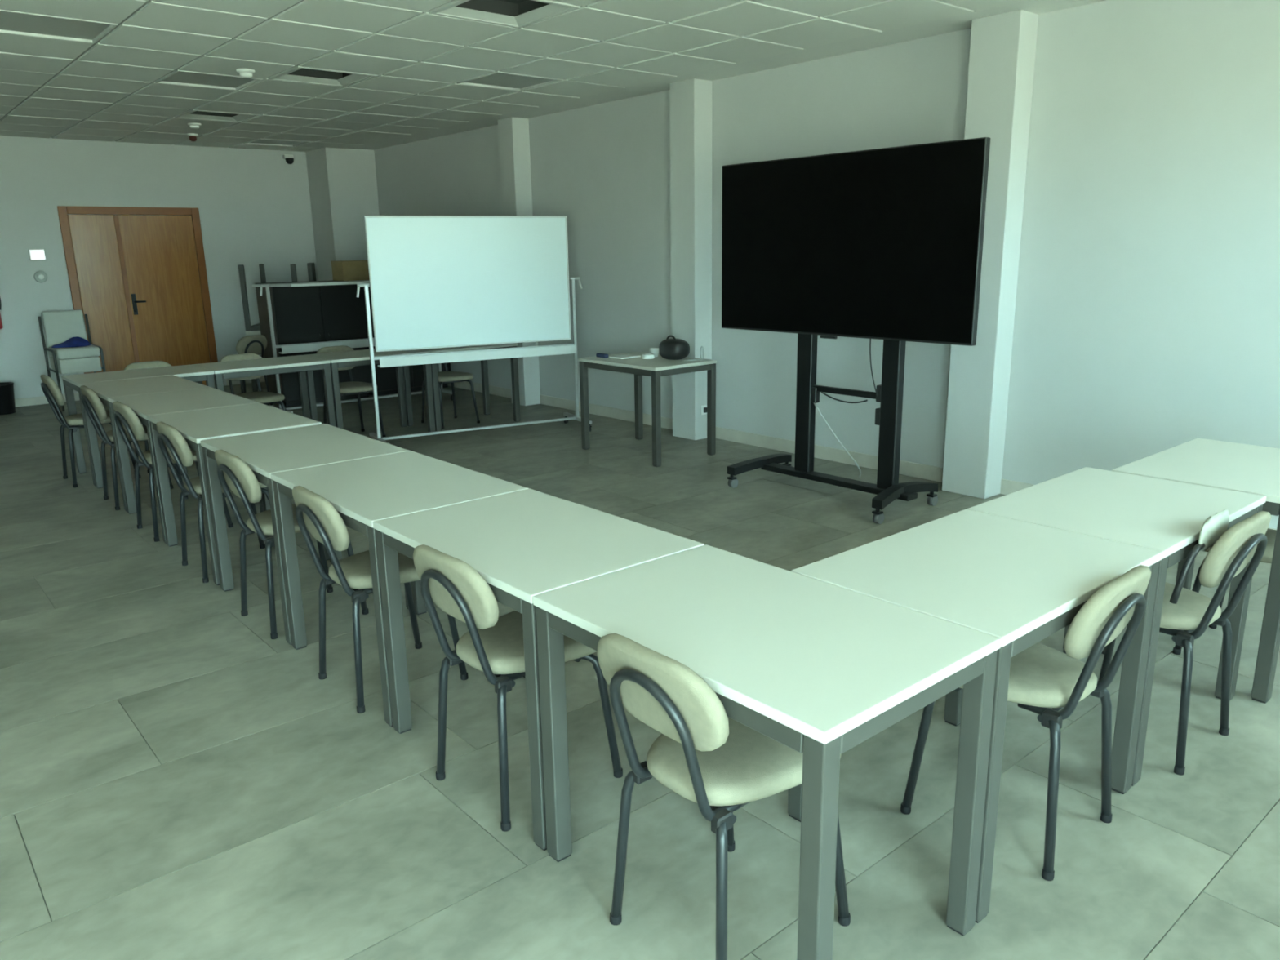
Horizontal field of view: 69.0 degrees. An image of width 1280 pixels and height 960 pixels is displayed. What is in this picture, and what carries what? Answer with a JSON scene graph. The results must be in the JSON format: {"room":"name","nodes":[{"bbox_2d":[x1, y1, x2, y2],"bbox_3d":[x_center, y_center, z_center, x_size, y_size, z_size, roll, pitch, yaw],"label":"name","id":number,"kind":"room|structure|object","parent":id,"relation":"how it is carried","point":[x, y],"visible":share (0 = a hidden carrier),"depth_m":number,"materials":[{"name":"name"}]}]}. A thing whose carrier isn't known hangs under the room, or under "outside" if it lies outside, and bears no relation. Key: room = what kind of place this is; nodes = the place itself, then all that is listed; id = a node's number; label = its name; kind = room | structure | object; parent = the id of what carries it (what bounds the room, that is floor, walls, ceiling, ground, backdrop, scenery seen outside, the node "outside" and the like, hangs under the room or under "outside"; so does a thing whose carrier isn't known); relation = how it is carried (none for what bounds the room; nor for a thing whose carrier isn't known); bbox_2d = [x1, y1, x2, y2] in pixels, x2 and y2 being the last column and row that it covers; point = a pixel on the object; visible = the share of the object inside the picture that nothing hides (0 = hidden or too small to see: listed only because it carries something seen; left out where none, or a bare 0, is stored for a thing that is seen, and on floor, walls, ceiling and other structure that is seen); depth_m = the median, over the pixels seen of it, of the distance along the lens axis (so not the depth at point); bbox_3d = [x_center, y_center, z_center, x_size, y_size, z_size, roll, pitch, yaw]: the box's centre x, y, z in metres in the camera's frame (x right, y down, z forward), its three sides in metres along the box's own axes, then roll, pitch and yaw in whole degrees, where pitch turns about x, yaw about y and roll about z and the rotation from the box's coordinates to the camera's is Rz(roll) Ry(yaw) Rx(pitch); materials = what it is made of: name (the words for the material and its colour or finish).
{"room":"meeting room","nodes":[
{"label":"meeting room","id":0,"kind":"room"},
{"bbox_2d":[0,135,379,399],"bbox_3d":[-6.992,-2.150,9.573,8.940,2.946,0.823,-13,18,-39],"label":"wall","id":1,"kind":"structure","parent":0,"point":[255,207],"depth_m":11.08,"materials":[{"name":"paint"}]},
{"bbox_2d":[0,297,3,328],"bbox_3d":[-6.902,-1.857,9.883,0.169,0.505,0.151,2,14,12],"label":"fire extinguisher","id":2,"kind":"object","parent":1,"relation":"attached to","point":[1,322],"visible":1,"depth_m":9.93,"materials":[{"name":"red paint"}]},
{"bbox_2d":[28,248,46,260],"bbox_3d":[-6.567,-2.454,10.139,0.150,0.120,0.033,-13,18,-39],"label":"wall panel","id":3,"kind":"object","parent":1,"relation":"attached to","point":[34,254],"visible":1,"depth_m":10.12,"materials":[{"name":"white plastic"}]},
{"bbox_2d":[33,271,47,282],"bbox_3d":[-6.564,-2.225,10.192,0.124,0.124,0.038,-13,18,-39],"label":"dial","id":4,"kind":"object","parent":1,"relation":"attached to","point":[39,276],"visible":1,"depth_m":10.18,"materials":[{"name":"grey plastic"}]},
{"bbox_2d":[57,205,217,386],"bbox_3d":[-5.789,-2.079,10.879,1.460,2.140,0.082,-13,18,-39],"label":"door","id":5,"kind":"structure","parent":1,"relation":"in","point":[140,280],"depth_m":10.84,"materials":[{"name":"brown wood"}]},
{"bbox_2d":[14,375,265,407],"bbox_3d":[-7.268,-0.762,9.930,8.100,0.089,0.012,-13,18,-39],"label":"baseboard","id":6,"kind":"structure","parent":1,"relation":"attached to","point":[34,400],"depth_m":10.40,"materials":[{"name":"tile"}]},
{"bbox_2d":[282,154,293,164],"bbox_3d":[-4.386,-4.009,11.637,0.120,0.117,0.120,-13,18,-39],"label":"security camera","id":7,"kind":"object","parent":1,"relation":"attached to","point":[289,158],"visible":1,"depth_m":11.61,"materials":[{"name":"white plastic"}]},
{"bbox_2d":[0,0,1106,151],"bbox_3d":[-2.656,-2.483,4.412,9.140,0.256,13.983,-13,18,-39],"label":"ceiling","id":8,"kind":"structure","parent":0,"point":[602,51],"depth_m":6.15,"materials":[{"name":"white"}]},
{"bbox_2d":[0,8,117,43],"bbox_3d":[-3.336,-2.562,5.230,0.591,0.036,0.591,-13,18,-39],"label":"recessed light","id":9,"kind":"object","parent":8,"relation":"in","point":[11,22],"visible":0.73,"depth_m":5.28,"materials":[{"name":"grey plastic"}]},
{"bbox_2d":[187,133,197,141],"bbox_3d":[-4.750,-3.636,9.886,0.100,0.078,0.100,-13,18,-39],"label":"beacon","id":10,"kind":"object","parent":8,"relation":"attached to","point":[193,136],"visible":1,"depth_m":9.86,"materials":[{"name":"white plastic"}]},
{"bbox_2d":[187,122,200,128],"bbox_3d":[-4.364,-3.465,9.117,0.120,0.052,0.120,-13,18,-39],"label":"smoke detector","id":11,"kind":"object","parent":8,"relation":"attached to","point":[193,126],"visible":1,"depth_m":9.08,"materials":[{"name":"white plastic"}]},
{"bbox_2d":[155,69,263,90],"bbox_3d":[-3.203,-2.982,6.913,0.591,0.036,0.591,-13,18,-39],"label":"recessed light","id":12,"kind":"object","parent":8,"relation":"in","point":[182,77],"visible":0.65,"depth_m":6.96,"materials":[{"name":"grey plastic"}]},
{"bbox_2d":[162,71,255,88],"bbox_3d":[-3.204,-2.989,6.911,0.563,0.020,0.563,-13,18,-39],"label":"diffuser","id":13,"kind":"object","parent":12,"relation":"attached to","point":[198,79],"depth_m":6.97,"materials":[{"name":"grey plastic"}]},
{"bbox_2d":[174,108,259,122],"bbox_3d":[-3.939,-3.452,8.652,0.591,0.137,0.591,-13,18,-39],"label":"ceiling vent","id":14,"kind":"object","parent":8,"relation":"in","point":[193,113],"visible":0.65,"depth_m":8.82,"materials":[{"name":"white metal"}]},
{"bbox_2d":[236,68,254,78],"bbox_3d":[-2.768,-2.853,6.538,0.120,0.052,0.120,-13,18,-39],"label":"smoke detector","id":15,"kind":"object","parent":8,"relation":"attached to","point":[244,73],"visible":1,"depth_m":6.50,"materials":[{"name":"white plastic"}]},
{"bbox_2d":[243,137,312,146],"bbox_3d":[-4.206,-3.930,10.801,0.591,0.036,0.591,-13,18,-39],"label":"recessed light","id":16,"kind":"object","parent":8,"relation":"in","point":[260,141],"visible":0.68,"depth_m":10.88,"materials":[{"name":"grey plastic"}]},
{"bbox_2d":[250,139,304,145],"bbox_3d":[-4.206,-3.937,10.799,0.563,0.020,0.563,-13,18,-39],"label":"diffuser","id":17,"kind":"object","parent":16,"relation":"attached to","point":[260,142],"depth_m":10.89,"materials":[{"name":"grey"}]},
{"bbox_2d":[267,65,377,87],"bbox_3d":[-2.337,-3.028,6.833,0.591,0.137,0.591,-13,18,-39],"label":"ceiling vent","id":18,"kind":"object","parent":8,"relation":"in","point":[297,73],"visible":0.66,"depth_m":7.01,"materials":[{"name":"white metal"}]},
{"bbox_2d":[428,0,580,28],"bbox_3d":[-0.735,-2.604,5.015,0.591,0.137,0.591,-13,18,-39],"label":"ceiling vent","id":19,"kind":"object","parent":8,"relation":"in","point":[518,14],"visible":0.87,"depth_m":5.22,"materials":[{"name":"white metal"}]},
{"bbox_2d":[456,71,563,91],"bbox_3d":[-1.002,-3.082,7.164,0.591,0.036,0.591,-13,18,-39],"label":"recessed light","id":20,"kind":"object","parent":8,"relation":"in","point":[496,79],"visible":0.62,"depth_m":7.21,"materials":[{"name":"white plastic"}]},
{"bbox_2d":[465,72,552,88],"bbox_3d":[-1.003,-3.090,7.162,0.563,0.020,0.563,-13,18,-39],"label":"diffuser","id":21,"kind":"object","parent":20,"relation":"attached to","point":[492,80],"depth_m":7.21,"materials":[{"name":"grey plastic"}]},
{"bbox_2d":[0,382,1279,959],"bbox_3d":[-2.606,0.470,5.145,9.140,0.150,13.983,-13,18,-39],"label":"floor","id":22,"kind":"structure","parent":0,"point":[180,780],"depth_m":2.81,"materials":[{"name":"grey tile"}]},
{"bbox_2d":[0,382,15,414],"bbox_3d":[-6.727,-0.858,9.807,0.260,0.313,0.260,-13,18,-39],"label":"waste bin","id":23,"kind":"object","parent":22,"relation":"on","point":[7,406],"visible":1,"depth_m":9.76,"materials":[{"name":"black plastic"}]},
{"bbox_2d":[38,310,106,411],"bbox_3d":[-6.110,-1.303,10.057,0.466,1.020,0.620,-13,18,-39],"label":"armchair","id":24,"kind":"object","parent":22,"relation":"on","point":[60,326],"visible":0.94,"depth_m":10.03,"materials":[{"name":"grey leather"}]},
{"bbox_2d":[51,336,90,347],"bbox_3d":[-6.101,-1.480,9.961,0.364,0.097,0.292,-13,18,-39],"label":"jacket","id":25,"kind":"object","parent":24,"relation":"on","point":[77,341],"visible":1,"depth_m":9.90,"materials":[{"name":"fabric"}]},
{"bbox_2d":[40,374,140,487],"bbox_3d":[-3.998,-0.392,6.773,0.523,0.784,0.409,-13,18,-39],"label":"dining chair","id":26,"kind":"object","parent":22,"relation":"on","point":[51,391],"visible":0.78,"depth_m":6.59,"materials":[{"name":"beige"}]},
{"bbox_2d":[80,385,187,510],"bbox_3d":[-3.346,-0.251,6.157,0.523,0.784,0.409,-12,18,-38],"label":"dining chair","id":27,"kind":"object","parent":22,"relation":"on","point":[91,402],"visible":0.61,"depth_m":5.97,"materials":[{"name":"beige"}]},
{"bbox_2d":[61,364,215,486],"bbox_3d":[-3.736,-0.437,7.027,0.900,0.740,0.600,-13,18,-39],"label":"table","id":28,"kind":"object","parent":22,"relation":"on","point":[190,372],"visible":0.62,"depth_m":6.92,"materials":[{"name":"laminate"}]},
{"bbox_2d":[78,374,210,511],"bbox_3d":[-3.348,-0.280,6.370,0.608,0.740,0.905,-13,18,-39],"label":"table","id":29,"kind":"object","parent":22,"relation":"on","point":[104,390],"visible":0.42,"depth_m":6.32,"materials":[{"name":"laminate"}]},
{"bbox_2d":[124,360,172,472],"bbox_3d":[-3.708,-0.506,7.213,0.409,0.784,0.523,-13,18,-39],"label":"dining chair","id":30,"kind":"object","parent":22,"relation":"on","point":[152,364],"visible":0.09,"depth_m":7.27,"materials":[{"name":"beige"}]},
{"bbox_2d":[112,401,233,542],"bbox_3d":[-2.752,-0.093,5.483,0.523,0.784,0.409,-13,18,-40],"label":"dining chair","id":31,"kind":"object","parent":22,"relation":"on","point":[124,415],"visible":0.67,"depth_m":5.30,"materials":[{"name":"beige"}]},
{"bbox_2d":[108,386,263,544],"bbox_3d":[-2.753,-0.123,5.694,0.608,0.740,0.910,-13,18,-39],"label":"table","id":32,"kind":"object","parent":22,"relation":"on","point":[156,403],"visible":0.55,"depth_m":5.63,"materials":[{"name":"laminate"}]},
{"bbox_2d":[155,422,270,582],"bbox_3d":[-2.147,0.067,4.796,0.523,0.784,0.409,-13,18,-39],"label":"dining chair","id":33,"kind":"object","parent":22,"relation":"on","point":[169,438],"visible":0.63,"depth_m":4.61,"materials":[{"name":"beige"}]},
{"bbox_2d":[146,402,329,585],"bbox_3d":[-2.158,0.035,5.019,0.608,0.740,0.907,-13,18,-39],"label":"table","id":34,"kind":"object","parent":22,"relation":"on","point":[195,426],"visible":0.53,"depth_m":4.90,"materials":[{"name":"laminate"}]},
{"bbox_2d":[219,353,286,411],"bbox_3d":[-3.169,-0.627,7.660,0.409,0.784,0.523,-13,18,-39],"label":"dining chair","id":35,"kind":"object","parent":22,"relation":"on","point":[264,397],"visible":0.44,"depth_m":7.65,"materials":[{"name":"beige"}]},
{"bbox_2d":[245,333,261,391],"bbox_3d":[-4.136,-1.393,10.905,0.608,0.740,0.900,-3,14,-7],"label":"table","id":36,"kind":"object","parent":22,"relation":"on","point":[255,387],"visible":0.08,"depth_m":10.49,"materials":[{"name":"metal"}]},
{"bbox_2d":[238,262,313,333],"bbox_3d":[-4.149,-2.112,10.727,0.608,0.740,0.900,-3,14,-7],"label":"table","id":37,"kind":"object","parent":36,"relation":"on","point":[255,328],"visible":0.48,"depth_m":10.31,"materials":[{"name":"metal"}]},
{"bbox_2d":[235,334,272,405],"bbox_3d":[-4.159,-1.121,9.718,0.523,0.784,0.409,6,16,26],"label":"dining chair","id":38,"kind":"object","parent":22,"relation":"on","point":[257,344],"visible":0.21,"depth_m":9.54,"materials":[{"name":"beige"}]},
{"bbox_2d":[191,355,336,426],"bbox_3d":[-3.049,-0.590,7.596,0.900,0.740,0.600,-13,18,-39],"label":"table","id":39,"kind":"object","parent":22,"relation":"on","point":[300,364],"visible":0.47,"depth_m":7.48,"materials":[{"name":"laminate"}]},
{"bbox_2d":[214,449,368,639],"bbox_3d":[-1.538,0.228,4.104,0.523,0.784,0.409,-13,18,-40],"label":"dining chair","id":40,"kind":"object","parent":22,"relation":"on","point":[233,471],"visible":0.64,"depth_m":3.92,"materials":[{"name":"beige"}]},
{"bbox_2d":[200,423,408,644],"bbox_3d":[-1.528,0.201,4.304,0.608,0.740,0.915,-13,18,-39],"label":"table","id":41,"kind":"object","parent":22,"relation":"on","point":[266,453],"visible":0.44,"depth_m":4.22,"materials":[{"name":"laminate"}]},
{"bbox_2d":[254,280,371,406],"bbox_3d":[-3.568,-1.524,10.254,1.000,1.290,0.524,-13,18,-39],"label":"cabinet","id":42,"kind":"object","parent":22,"relation":"on","point":[310,313],"visible":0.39,"depth_m":9.99,"materials":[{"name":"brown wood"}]},
{"bbox_2d":[331,260,368,280],"bbox_3d":[-3.214,-2.346,10.417,0.362,0.214,0.304,-13,18,-39],"label":"cardboard box","id":43,"kind":"object","parent":42,"relation":"on","point":[342,270],"visible":0.85,"depth_m":10.29,"materials":[{"name":"brown cardboard"}]},
{"bbox_2d":[316,345,386,436],"bbox_3d":[-2.554,-0.764,8.169,0.409,0.784,0.523,-13,18,-39],"label":"dining chair","id":44,"kind":"object","parent":22,"relation":"on","point":[352,387],"visible":0.48,"depth_m":8.19,"materials":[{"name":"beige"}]},
{"bbox_2d":[252,280,453,413],"bbox_3d":[-2.894,-1.400,9.648,1.950,1.317,1.060,-13,18,-39],"label":"whiteboard","id":45,"kind":"object","parent":22,"relation":"on","point":[356,343],"visible":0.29,"depth_m":9.18,"materials":[{"name":"silver metal"}]},
{"bbox_2d":[279,338,374,354],"bbox_3d":[-2.858,-1.412,9.598,1.705,0.075,0.092,-13,18,-39],"label":"tray","id":46,"kind":"object","parent":45,"relation":"on","point":[356,343],"depth_m":9.28,"materials":[{"name":"white metal"}]},
{"bbox_2d":[304,348,435,432],"bbox_3d":[-2.362,-0.743,8.166,0.900,0.740,0.600,-13,18,-39],"label":"table","id":47,"kind":"object","parent":22,"relation":"on","point":[354,357],"visible":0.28,"depth_m":8.07,"materials":[{"name":"metal"}]},
{"bbox_2d":[292,485,468,713],"bbox_3d":[-0.967,0.379,3.456,0.523,0.784,0.409,-12,18,-38],"label":"dining chair","id":48,"kind":"object","parent":22,"relation":"on","point":[313,512],"visible":0.75,"depth_m":3.29,"materials":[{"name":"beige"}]},
{"bbox_2d":[270,450,528,727],"bbox_3d":[-0.927,0.360,3.622,0.608,0.740,0.918,-13,18,-39],"label":"table","id":49,"kind":"object","parent":22,"relation":"on","point":[363,491],"visible":0.64,"depth_m":3.51,"materials":[{"name":"laminate"}]},
{"bbox_2d":[360,280,450,395],"bbox_3d":[-2.802,-1.695,10.889,1.000,1.290,0.524,-13,18,-39],"label":"cabinet","id":50,"kind":"object","parent":22,"relation":"on","point":[386,378],"visible":0.15,"depth_m":10.67,"materials":[{"name":"brown wood"}]},
{"bbox_2d":[421,362,479,428],"bbox_3d":[-1.826,-0.926,8.773,0.409,0.784,0.523,-13,18,-39],"label":"dining chair","id":51,"kind":"object","parent":22,"relation":"on","point":[444,377],"visible":0.59,"depth_m":8.71,"materials":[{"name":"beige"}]},
{"bbox_2d":[402,342,520,431],"bbox_3d":[-1.675,-0.896,8.735,0.900,0.740,0.600,-13,18,-39],"label":"table","id":52,"kind":"object","parent":22,"relation":"on","point":[514,367],"visible":0.52,"depth_m":8.68,"materials":[{"name":"metal"}]},
{"bbox_2d":[356,215,591,444],"bbox_3d":[-1.377,-1.268,7.877,1.963,1.864,0.555,-8,16,-27],"label":"whiteboard","id":53,"kind":"object","parent":22,"relation":"on","point":[436,282],"visible":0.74,"depth_m":7.74,"materials":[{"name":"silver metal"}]},
{"bbox_2d":[377,344,575,367],"bbox_3d":[-1.345,-1.056,7.870,1.719,0.075,0.092,-8,16,-27],"label":"tray","id":54,"kind":"object","parent":53,"relation":"on","point":[551,349],"depth_m":7.81,"materials":[{"name":"white metal"}]},
{"bbox_2d":[413,544,622,831],"bbox_3d":[-0.365,0.539,2.773,0.523,0.784,0.409,-13,18,-40],"label":"dining chair","id":55,"kind":"object","parent":22,"relation":"on","point":[493,645],"visible":0.73,"depth_m":2.61,"materials":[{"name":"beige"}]},
{"bbox_2d":[373,488,704,850],"bbox_3d":[-0.331,0.518,2.944,0.608,0.740,0.904,-13,18,-39],"label":"table","id":56,"kind":"object","parent":22,"relation":"on","point":[526,544],"visible":0.68,"depth_m":2.79,"materials":[{"name":"laminate"}]},
{"bbox_2d":[577,351,716,466],"bbox_3d":[0.054,-0.587,7.368,0.630,0.740,0.930,-13,18,-39],"label":"table","id":57,"kind":"object","parent":22,"relation":"on","point":[656,367],"visible":0.94,"depth_m":7.18,"materials":[{"name":"laminate"}]},
{"bbox_2d":[595,353,608,358],"bbox_3d":[-0.301,-0.995,7.440,0.040,0.030,0.120,-13,18,-39],"label":"eraser","id":58,"kind":"object","parent":57,"relation":"on","point":[598,355],"visible":1,"depth_m":7.42,"materials":[{"name":"blue plastic"}]},
{"bbox_2d":[609,354,640,359],"bbox_3d":[-0.119,-0.983,7.414,0.200,0.012,0.150,-13,18,-39],"label":"paper stack","id":59,"kind":"object","parent":57,"relation":"on","point":[625,356],"visible":1,"depth_m":7.38,"materials":[{"name":"white paper"}]},
{"bbox_2d":[641,353,654,359],"bbox_3d":[0.064,-0.971,7.308,0.100,0.033,0.100,-13,18,-39],"label":"tape roll","id":60,"kind":"object","parent":57,"relation":"on","point":[646,356],"visible":1,"depth_m":7.27,"materials":[{"name":"white plastic"}]},
{"bbox_2d":[648,347,658,356],"bbox_3d":[0.116,-1.018,7.429,0.081,0.065,0.092,-2,14,-3],"label":"cup","id":61,"kind":"object","parent":57,"relation":"on","point":[655,351],"visible":0.79,"depth_m":7.40,"materials":[{"name":"white ceramic"}]},
{"bbox_2d":[658,334,689,359],"bbox_3d":[0.264,-1.036,7.237,0.210,0.188,0.252,-13,18,-39],"label":"bag","id":62,"kind":"object","parent":57,"relation":"on","point":[673,348],"visible":1,"depth_m":7.16,"materials":[{"name":"black leather"}]},
{"bbox_2d":[682,346,704,360],"bbox_3d":[0.403,-0.968,7.116,0.155,0.106,0.106,-3,14,-10],"label":"power cable","id":63,"kind":"object","parent":57,"relation":"on","point":[701,346],"visible":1,"depth_m":7.11,"materials":[{"name":"grey plastic"}]},
{"bbox_2d":[596,632,850,959],"bbox_3d":[0.192,0.686,2.140,0.523,0.784,0.409,-13,18,-39],"label":"dining chair","id":64,"kind":"object","parent":22,"relation":"on","point":[708,757],"visible":0.81,"depth_m":1.98,"materials":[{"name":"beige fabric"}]},
{"bbox_2d":[533,544,1000,959],"bbox_3d":[0.267,0.676,2.266,0.608,0.740,0.916,-13,18,-39],"label":"table","id":65,"kind":"object","parent":22,"relation":"on","point":[818,668],"visible":0.88,"depth_m":2.06,"materials":[{"name":"laminate"}]},
{"bbox_2d":[721,137,990,524],"bbox_3d":[1.257,-0.900,5.730,0.626,2.098,1.870,-13,18,-39],"label":"screen","id":66,"kind":"object","parent":22,"relation":"on","point":[886,244],"visible":1,"depth_m":5.48,"materials":[{"name":"black plastic"}]},
{"bbox_2d":[787,509,1163,923],"bbox_3d":[0.932,0.578,2.617,0.864,0.740,0.602,-13,18,-39],"label":"table","id":67,"kind":"object","parent":22,"relation":"on","point":[1019,583],"visible":0.69,"depth_m":2.47,"materials":[{"name":"laminate"}]},
{"bbox_2d":[900,564,1151,880],"bbox_3d":[1.044,0.574,2.534,0.409,0.784,0.523,-13,18,-40],"label":"dining chair","id":68,"kind":"object","parent":22,"relation":"on","point":[1044,680],"visible":0.62,"depth_m":2.36,"materials":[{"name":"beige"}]},
{"bbox_2d":[967,466,1266,786],"bbox_3d":[1.586,0.432,3.159,0.848,0.740,0.602,-13,18,-39],"label":"table","id":69,"kind":"object","parent":22,"relation":"on","point":[1168,517],"visible":0.51,"depth_m":3.01,"materials":[{"name":"laminate"}]},
{"bbox_2d":[1062,511,1271,775],"bbox_3d":[1.655,0.450,2.991,0.409,0.784,0.523,-12,18,-38],"label":"dining chair","id":70,"kind":"object","parent":22,"relation":"on","point":[1246,540],"visible":0.7,"depth_m":2.81,"materials":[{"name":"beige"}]},
{"bbox_2d":[1101,438,1279,703],"bbox_3d":[2.303,0.300,3.640,0.850,0.740,0.605,-13,18,-39],"label":"table","id":71,"kind":"object","parent":22,"relation":"on","point":[1227,465],"visible":0.47,"depth_m":3.40,"materials":[{"name":"laminate"}]},
{"bbox_2d":[1172,528,1276,654],"bbox_3d":[2.390,0.306,3.517,0.409,0.784,0.523,-13,18,-39],"label":"dining chair","id":72,"kind":"object","parent":22,"relation":"on","point":[1270,534],"visible":0.23,"depth_m":3.56,"materials":[{"name":"black metal"}]},
{"bbox_3d":[-3.561,-1.516,11.360,0.400,0.740,0.900,-13,18,-39],"label":"table","id":73,"kind":"object","parent":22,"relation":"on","visible":0},
{"bbox_2d":[311,262,315,280],"bbox_3d":[-3.574,-2.235,11.182,0.400,0.740,0.900,-13,18,-39],"label":"table","id":74,"kind":"object","parent":73,"relation":"on","point":[313,264],"visible":0.06,"depth_m":11.31,"materials":[{"name":"metal"}]},
{"bbox_2d":[373,0,1279,528],"bbox_3d":[0.686,-1.772,7.521,0.397,2.946,13.983,-13,18,-39],"label":"wall","id":75,"kind":"structure","parent":0,"point":[1129,311],"depth_m":5.68,"materials":[{"name":"paint"}]},
{"bbox_2d":[700,404,706,414],"bbox_3d":[0.548,-0.591,7.849,0.080,0.080,0.030,-13,18,-39],"label":"wall socket","id":76,"kind":"object","parent":75,"relation":"attached to","point":[703,408],"visible":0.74,"depth_m":7.84,"materials":[{"name":"white plastic"}]},
{"bbox_2d":[447,381,1276,529],"bbox_3d":[0.906,-0.337,7.629,0.012,0.099,12.958,-13,18,-39],"label":"baseboard","id":77,"kind":"structure","parent":75,"relation":"attached to","point":[908,468],"depth_m":7.46,"materials":[{"name":"tile"}]},
{"bbox_2d":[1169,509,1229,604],"bbox_3d":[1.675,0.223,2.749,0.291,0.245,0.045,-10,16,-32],"label":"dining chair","id":78,"kind":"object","parent":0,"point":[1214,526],"visible":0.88,"depth_m":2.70,"materials":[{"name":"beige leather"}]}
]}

